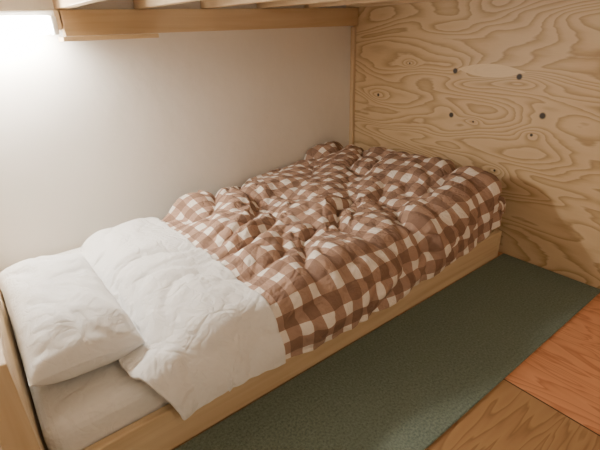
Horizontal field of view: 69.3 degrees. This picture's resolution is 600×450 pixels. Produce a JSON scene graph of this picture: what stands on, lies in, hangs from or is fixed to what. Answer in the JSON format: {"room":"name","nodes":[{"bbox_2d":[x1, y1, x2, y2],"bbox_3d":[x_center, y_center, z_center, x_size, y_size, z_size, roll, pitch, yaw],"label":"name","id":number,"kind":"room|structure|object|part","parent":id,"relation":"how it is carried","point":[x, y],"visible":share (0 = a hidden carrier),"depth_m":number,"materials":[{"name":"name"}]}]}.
{"room":"bedroom","nodes":[
{"label":"bedroom","id":0,"kind":"room"},
{"bbox_2d":[0,0,352,296],"bbox_3d":[-1.005,-0.791,1.692,3.424,2.400,0.050,-20,30,-33],"label":"wall","id":1,"kind":"structure","parent":0,"point":[96,135],"depth_m":2.03,"materials":[{"name":"white paint"}]},
{"bbox_2d":[0,0,447,41],"bbox_3d":[-0.375,-0.649,1.225,2.922,0.232,1.487,-20,30,-33],"label":"upper bunk","id":2,"kind":"object","parent":1,"relation":"attached to","point":[77,24],"visible":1,"depth_m":1.94,"materials":[{"name":"brown wood"}]},
{"bbox_2d":[0,10,58,35],"bbox_3d":[-1.168,-0.670,1.453,0.636,0.083,0.073,-20,30,-33],"label":"lamp","id":3,"kind":"object","parent":2,"relation":"attached to","point":[12,22],"visible":1,"depth_m":1.55,"materials":[{"name":"white"}]},
{"bbox_2d":[0,17,50,35],"bbox_3d":[-1.168,-0.661,1.456,0.595,0.059,0.067,-20,30,-33],"label":"diffuser","id":4,"kind":"object","parent":3,"relation":"attached to","point":[9,26],"depth_m":1.55,"materials":[{"name":"white plastic"}]},
{"bbox_2d":[0,252,599,449],"bbox_3d":[0.301,0.912,0.689,3.324,0.050,4.064,-20,30,-33],"label":"floor","id":5,"kind":"structure","parent":0,"point":[551,400],"depth_m":1.37,"materials":[{"name":"brown wood"}]},
{"bbox_2d":[0,228,501,449],"bbox_3d":[-0.161,0.056,1.938,2.100,0.500,1.140,-20,30,-33],"label":"frame","id":6,"kind":"object","parent":5,"relation":"on","point":[164,428],"visible":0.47,"depth_m":1.29,"materials":[{"name":"brown wood"}]},
{"bbox_3d":[-0.632,0.506,0.989,0.063,0.500,0.069,-20,30,-33],"label":"headboard post","id":7,"kind":"part","parent":6,"relation":"part of","materials":[{"name":"brown wood"}]},
{"bbox_3d":[-0.975,0.345,1.416,0.043,0.460,1.070,-20,30,-33],"label":"headboard panel","id":8,"kind":"part","parent":6,"relation":"part of","materials":[{"name":"brown wood"}]},
{"bbox_2d":[4,247,168,449],"bbox_3d":[-0.157,0.133,1.989,1.980,0.146,1.057,-20,30,-33],"label":"mattress","id":9,"kind":"object","parent":6,"relation":"on","point":[75,413],"visible":0.13,"depth_m":1.15,"materials":[{"name":"white fabric"}]},
{"bbox_2d":[0,253,144,385],"bbox_3d":[-0.752,0.246,1.370,0.287,0.182,0.658,-20,30,-34],"label":"pillow","id":10,"kind":"object","parent":9,"relation":"on","point":[67,324],"visible":1,"depth_m":1.20,"materials":[{"name":"white fabric"}]},
{"bbox_2d":[72,217,285,420],"bbox_3d":[-0.526,0.236,1.565,0.438,0.234,1.032,-20,30,-33],"label":"sheet","id":11,"kind":"object","parent":9,"relation":"on","point":[205,332],"visible":0.86,"depth_m":1.31,"materials":[{"name":"white fabric"}]},
{"bbox_2d":[160,141,504,359],"bbox_3d":[0.138,-0.088,2.086,1.415,0.374,1.208,-20,30,-33],"label":"duvet","id":12,"kind":"object","parent":9,"relation":"on","point":[334,237],"visible":0.95,"depth_m":1.76,"materials":[{"name":"fabric"}]},
{"bbox_3d":[0.655,-0.075,2.590,0.025,0.145,1.120,-20,30,-33],"label":"foot rail","id":13,"kind":"part","parent":6,"relation":"part of","materials":[{"name":"brown wood"}]},
{"bbox_2d":[174,253,599,449],"bbox_3d":[0.258,0.548,1.421,2.364,0.008,0.454,-20,30,-33],"label":"rug","id":14,"kind":"object","parent":5,"relation":"on","point":[404,383],"visible":1,"depth_m":1.50,"materials":[{"name":"carpet"}]},
{"bbox_2d":[353,0,599,288],"bbox_3d":[1.591,-0.627,1.131,0.050,2.400,4.064,-20,30,-33],"label":"wall","id":15,"kind":"structure","parent":0,"point":[509,90],"depth_m":2.04,"materials":[{"name":"brown wood"}]},
{"bbox_2d":[349,27,355,143],"bbox_3d":[0.338,-0.690,2.822,0.021,1.090,0.029,-20,30,-33],"label":"trim","id":16,"kind":"structure","parent":15,"relation":"attached to","point":[353,29],"depth_m":2.72,"materials":[{"name":"brown wood"}]}
]}

